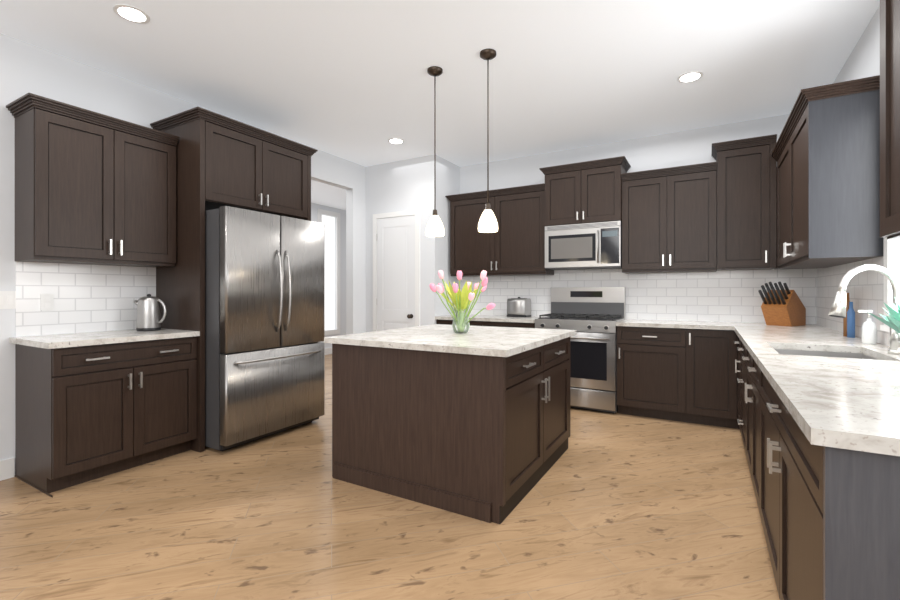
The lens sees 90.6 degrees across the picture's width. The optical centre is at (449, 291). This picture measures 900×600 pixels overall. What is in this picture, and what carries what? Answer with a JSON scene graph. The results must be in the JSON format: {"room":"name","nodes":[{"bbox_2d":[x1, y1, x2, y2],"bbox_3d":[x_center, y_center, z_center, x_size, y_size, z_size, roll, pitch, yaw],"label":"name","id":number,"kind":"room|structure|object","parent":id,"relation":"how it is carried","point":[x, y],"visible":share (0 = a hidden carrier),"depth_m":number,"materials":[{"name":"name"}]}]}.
{"room":"kitchen","nodes":[
{"label":"kitchen","id":0,"kind":"room"},
{"bbox_2d":[0,33,365,475],"bbox_3d":[-3.040,-0.235,2.983,0.128,2.970,7.311,0,0,30],"label":"wall","id":1,"kind":"structure","parent":0,"point":[25,68],"depth_m":3.31,"materials":[{"name":"white paint"}]},
{"bbox_2d":[0,291,15,308],"bbox_3d":[-2.967,0.054,2.986,0.013,0.115,0.073,0,0,32],"label":"outlet","id":2,"kind":"object","parent":1,"relation":"attached to","point":[7,299],"depth_m":2.98,"materials":[{"name":"white plastic"}]},
{"bbox_2d":[40,294,53,309],"bbox_3d":[-2.861,0.071,3.157,0.013,0.108,0.071,0,0,32],"label":"outlet","id":3,"kind":"object","parent":1,"relation":"attached to","point":[46,300],"depth_m":3.16,"materials":[{"name":"white plastic"}]},
{"bbox_2d":[6,93,178,266],"bbox_3d":[-2.575,-0.728,3.279,0.393,1.040,0.919,0,0,30],"label":"upper cabinet","id":4,"kind":"object","parent":1,"relation":"attached to","point":[92,188],"visible":1,"depth_m":3.10,"materials":[{"name":"black wood"}]},
{"bbox_2d":[0,347,331,480],"bbox_3d":[-1.766,1.185,4.122,9.210,0.130,10.800,0,0,30],"label":"baseboard","id":5,"kind":"structure","parent":1,"relation":"attached to","point":[6,465],"depth_m":2.98,"materials":[{"name":"white"}]},
{"bbox_2d":[150,107,317,218],"bbox_3d":[-1.926,-1.072,4.099,0.693,0.694,1.208,0,0,30],"label":"upper cabinet","id":6,"kind":"object","parent":1,"relation":"attached to","point":[247,167],"visible":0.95,"depth_m":3.85,"materials":[{"name":"black wood"}]},
{"bbox_2d":[311,203,345,347],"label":"window","id":7,"kind":"structure","parent":0,"point":[314,207],"depth_m":9.26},
{"bbox_2d":[318,209,339,334],"bbox_3d":[-2.454,-0.384,8.966,0.080,2.486,0.603,0,0,30],"label":"window blinds","id":8,"kind":"object","parent":7,"relation":"attached to","point":[329,221],"visible":0.76,"depth_m":9.09,"materials":[{"name":"white"}]},
{"bbox_2d":[0,354,779,599],"bbox_3d":[-1.736,1.275,4.174,9.210,0.050,10.920,0,0,30],"label":"floor","id":9,"kind":"structure","parent":0,"point":[634,507],"depth_m":2.35,"materials":[{"name":"brown wood"}]},
{"bbox_2d":[15,336,196,496],"bbox_3d":[-2.443,0.796,3.232,0.639,0.907,0.888,0,0,30],"label":"base cabinet","id":10,"kind":"object","parent":9,"relation":"on","point":[83,414],"visible":0.99,"depth_m":2.96,"materials":[{"name":"black wood"}]},
{"bbox_2d":[9,328,199,348],"bbox_3d":[-2.454,0.324,3.225,0.641,0.037,0.918,0,0,30],"label":"countertop","id":11,"kind":"structure","parent":10,"relation":"on","point":[54,341],"depth_m":3.04,"materials":[{"name":"white stone"}]},
{"bbox_2d":[134,294,166,330],"bbox_3d":[-2.376,0.160,3.520,0.227,0.290,0.166,0,0,30],"label":"kettle","id":12,"kind":"object","parent":11,"relation":"on","point":[148,307],"visible":0.99,"depth_m":3.47,"materials":[{"name":"silver metal"}]},
{"bbox_2d":[156,119,310,451],"bbox_3d":[-1.945,-0.050,4.110,0.649,2.600,1.120,0,0,30],"label":"panel","id":13,"kind":"object","parent":9,"relation":"on","point":[181,286],"visible":0.39,"depth_m":3.53,"materials":[{"name":"brown wood"}]},
{"bbox_2d":[205,206,324,450],"bbox_3d":[-1.795,0.297,4.023,0.939,1.905,1.016,0,0,30],"label":"fridge","id":14,"kind":"object","parent":9,"relation":"on","point":[265,272],"depth_m":3.65,"materials":[{"name":"grey metal"}]},
{"bbox_2d":[332,337,569,523],"bbox_3d":[0.087,0.796,3.270,1.299,0.907,1.364,0,0,30],"label":"base cabinet","id":15,"kind":"object","parent":9,"relation":"on","point":[468,435],"visible":0.96,"depth_m":2.68,"materials":[{"name":"black wood"}]},
{"bbox_2d":[324,324,575,356],"bbox_3d":[0.083,0.324,3.281,1.322,0.037,1.430,0,0,30],"label":"countertop","id":16,"kind":"structure","parent":15,"relation":"on","point":[479,340],"depth_m":2.92,"materials":[{"name":"white stone"}]},
{"bbox_2d":[430,270,494,332],"bbox_3d":[0.091,0.069,3.290,0.472,0.471,0.532,0,0,-13],"label":"vase","id":17,"kind":"object","parent":16,"relation":"on","point":[460,299],"visible":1,"depth_m":3.26,"materials":[{"name":"clear glass"}]},
{"bbox_2d":[436,319,534,327],"bbox_3d":[0.529,0.796,5.505,1.290,0.907,0.646,0,0,30],"label":"base cabinet","id":18,"kind":"object","parent":9,"relation":"on","point":[447,322],"visible":0.1,"depth_m":5.18,"materials":[{"name":"black"}]},
{"bbox_2d":[435,315,538,322],"bbox_3d":[0.530,0.324,5.508,1.291,0.037,0.642,0,0,30],"label":"countertop","id":19,"kind":"structure","parent":18,"relation":"on","point":[494,318],"depth_m":5.27,"materials":[{"name":"white stone"}]},
{"bbox_2d":[507,297,530,316],"bbox_3d":[0.847,0.182,5.474,0.256,0.245,0.200,0,0,30],"label":"toaster","id":20,"kind":"object","parent":19,"relation":"on","point":[516,307],"visible":1,"depth_m":5.39,"materials":[{"name":"silver metal"}]},
{"bbox_2d":[535,287,625,412],"bbox_3d":[1.448,0.598,4.950,0.846,1.305,0.682,0,0,30],"label":"stove","id":21,"kind":"object","parent":9,"relation":"on","point":[593,312],"visible":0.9,"depth_m":4.67,"materials":[{"name":"grey metal"}]},
{"bbox_2d":[617,326,739,428],"bbox_3d":[2.284,0.796,4.488,1.051,0.907,0.646,0,0,30],"label":"base cabinet","id":22,"kind":"object","parent":9,"relation":"on","point":[674,374],"visible":0.97,"depth_m":4.24,"materials":[{"name":"black wood"}]},
{"bbox_2d":[734,337,899,599],"bbox_3d":[2.133,0.796,2.607,0.686,0.907,4.051,0,0,30],"label":"base cabinet","id":23,"kind":"object","parent":9,"relation":"on","point":[830,516],"visible":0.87,"depth_m":1.10,"materials":[{"name":"black wood"}]},
{"bbox_2d":[616,319,899,455],"bbox_3d":[1.695,0.324,2.844,1.684,0.037,4.082,0,0,30],"label":"countertop","id":24,"kind":"structure","parent":23,"relation":"on","point":[843,403],"depth_m":1.55,"materials":[{"name":"white stone"}]},
{"bbox_2d":[758,282,805,325],"bbox_3d":[3.002,0.105,4.037,0.497,0.398,0.198,0,0,-32],"label":"knife block","id":25,"kind":"object","parent":24,"relation":"on","point":[783,307],"visible":1,"depth_m":3.97,"materials":[{"name":"brown wood"}]},
{"bbox_2d":[774,349,877,359],"bbox_3d":[1.959,0.433,2.332,0.464,0.180,0.624,0,0,30],"label":"sink basin","id":26,"kind":"object","parent":24,"relation":"in","point":[780,351],"visible":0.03,"depth_m":2.56,"materials":[{"name":"silver metal"}]},
{"bbox_2d":[843,293,854,337],"bbox_3d":[2.712,0.155,3.023,0.044,0.300,0.133,0,0,30],"label":"bottle","id":27,"kind":"object","parent":24,"relation":"on","point":[849,320],"visible":0.91,"depth_m":2.98,"materials":[{"name":"blue glass"}]},
{"bbox_2d":[828,264,899,354],"bbox_3d":[2.095,0.084,2.208,0.399,0.442,0.134,0,0,-9],"label":"faucet","id":28,"kind":"object","parent":24,"relation":"on","point":[838,308],"visible":0.92,"depth_m":2.19,"materials":[{"name":"silver metal"}]},
{"bbox_2d":[858,310,876,343],"bbox_3d":[2.458,0.206,2.621,0.083,0.198,0.066,0,0,30],"label":"soap dispenser","id":29,"kind":"object","parent":24,"relation":"on","point":[869,328],"visible":0.99,"depth_m":2.60,"materials":[{"name":"white"}]},
{"bbox_2d":[864,298,899,344],"bbox_3d":[2.082,0.162,2.058,0.200,0.285,0.230,0,0,-20],"label":"plant","id":30,"kind":"object","parent":24,"relation":"on","point":[893,321],"visible":1,"depth_m":2.07,"materials":[{"name":"green plant"}]},
{"bbox_2d":[366,154,459,331],"bbox_3d":[-0.533,-0.235,6.198,1.240,2.970,0.770,0,0,30],"label":"wall","id":31,"kind":"structure","parent":0,"point":[408,184],"depth_m":5.76,"materials":[{"name":"white paint"}]},
{"bbox_2d":[373,209,419,330],"bbox_3d":[-0.731,0.099,5.814,0.759,2.302,0.092,0,0,30],"label":"pantry door","id":32,"kind":"structure","parent":31,"relation":"in","point":[396,239],"depth_m":5.83,"materials":[{"name":"white wood"}]},
{"bbox_2d":[0,0,879,209],"bbox_3d":[-1.736,-1.745,4.174,9.210,0.050,10.920,0,0,30],"label":"ceiling","id":33,"kind":"structure","parent":0,"point":[343,79],"depth_m":3.31,"materials":[{"name":"white paint"}]},
{"bbox_2d":[426,66,443,236],"bbox_3d":[-0.116,-1.079,3.448,0.148,1.283,0.148,0,0,30],"label":"pendant light","id":34,"kind":"object","parent":33,"relation":"hanging from","point":[434,228],"visible":1,"depth_m":3.43,"materials":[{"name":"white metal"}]},
{"bbox_2d":[478,48,497,232],"bbox_3d":[0.274,-1.079,3.203,0.148,1.283,0.148,0,0,30],"label":"pendant light","id":35,"kind":"object","parent":33,"relation":"hanging from","point":[487,223],"visible":1,"depth_m":3.18,"materials":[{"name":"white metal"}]},
{"bbox_2d":[460,114,789,321],"bbox_3d":[1.879,-0.235,5.176,3.960,2.970,0.120,0,0,30],"label":"wall","id":36,"kind":"structure","parent":0,"point":[694,146],"depth_m":4.99,"materials":[{"name":"white paint"}]},
{"bbox_2d":[445,183,553,276],"bbox_3d":[0.607,-0.728,5.611,1.320,1.040,0.385,0,0,30],"label":"upper cabinet","id":37,"kind":"object","parent":36,"relation":"attached to","point":[517,248],"visible":0.96,"depth_m":5.44,"materials":[{"name":"black wood"}]},
{"bbox_2d":[539,156,630,225],"bbox_3d":[1.529,-1.087,5.053,0.919,0.664,0.425,0,0,30],"label":"upper cabinet","id":38,"kind":"object","parent":36,"relation":"attached to","point":[588,191],"visible":0.99,"depth_m":4.89,"materials":[{"name":"black wood"}]},
{"bbox_2d":[545,221,621,269],"bbox_3d":[1.529,-0.509,5.053,0.823,0.488,0.424,0,0,30],"label":"microwave","id":39,"kind":"object","parent":38,"relation":"attached to","point":[598,245],"visible":1,"depth_m":4.89,"materials":[{"name":"grey metal"}]},
{"bbox_2d":[621,162,716,273],"bbox_3d":[2.276,-0.728,4.644,0.867,1.040,0.385,0,0,30],"label":"upper cabinet","id":40,"kind":"object","parent":36,"relation":"attached to","point":[669,215],"visible":1,"depth_m":4.50,"materials":[{"name":"black wood"}]},
{"bbox_2d":[711,134,776,270],"bbox_3d":[2.824,-0.819,4.305,0.506,1.198,0.420,0,0,30],"label":"upper cabinet","id":41,"kind":"object","parent":36,"relation":"attached to","point":[746,168],"visible":0.95,"depth_m":4.15,"materials":[{"name":"black wood"}]},
{"bbox_2d":[460,269,815,323],"bbox_3d":[1.795,-0.018,5.150,3.840,0.645,0.008,0,0,30],"label":"wall tile","id":42,"kind":"structure","parent":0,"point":[727,295],"depth_m":4.80,"materials":[{"name":"white tile"}]},
{"bbox_2d":[833,5,899,302],"bbox_3d":[1.514,-0.235,0.717,0.120,2.970,7.960,0,0,30],"label":"wall","id":43,"kind":"structure","parent":0,"point":[863,61],"depth_m":2.83,"materials":[{"name":"white paint"}]},
{"bbox_2d":[771,75,882,268],"bbox_3d":[2.804,-0.728,3.464,0.385,1.040,1.895,0,0,30],"label":"upper cabinet","id":44,"kind":"object","parent":43,"relation":"attached to","point":[826,153],"visible":0.97,"depth_m":2.71,"materials":[{"name":"black wood"}]},
{"bbox_2d":[816,252,889,345],"bbox_3d":[2.427,0.038,2.420,0.008,0.535,4.082,0,0,30],"label":"wall tile","id":45,"kind":"structure","parent":43,"relation":"attached to","point":[865,289],"depth_m":3.06,"materials":[{"name":"white tile"}]},
{"bbox_2d":[880,237,890,331],"bbox_3d":[2.230,-0.475,1.993,0.140,1.390,1.255,0,0,30],"label":"sink window","id":46,"kind":"structure","parent":43,"relation":"in","point":[887,242],"depth_m":2.51,"materials":[{"name":"white"}]},
{"bbox_2d":[880,0,899,238],"bbox_3d":[1.468,-0.719,1.152,0.393,1.058,0.993,0,0,30],"label":"upper cabinet","id":47,"kind":"object","parent":43,"relation":"attached to","point":[889,9],"visible":1,"depth_m":1.56,"materials":[{"name":"black wood"}]}
]}

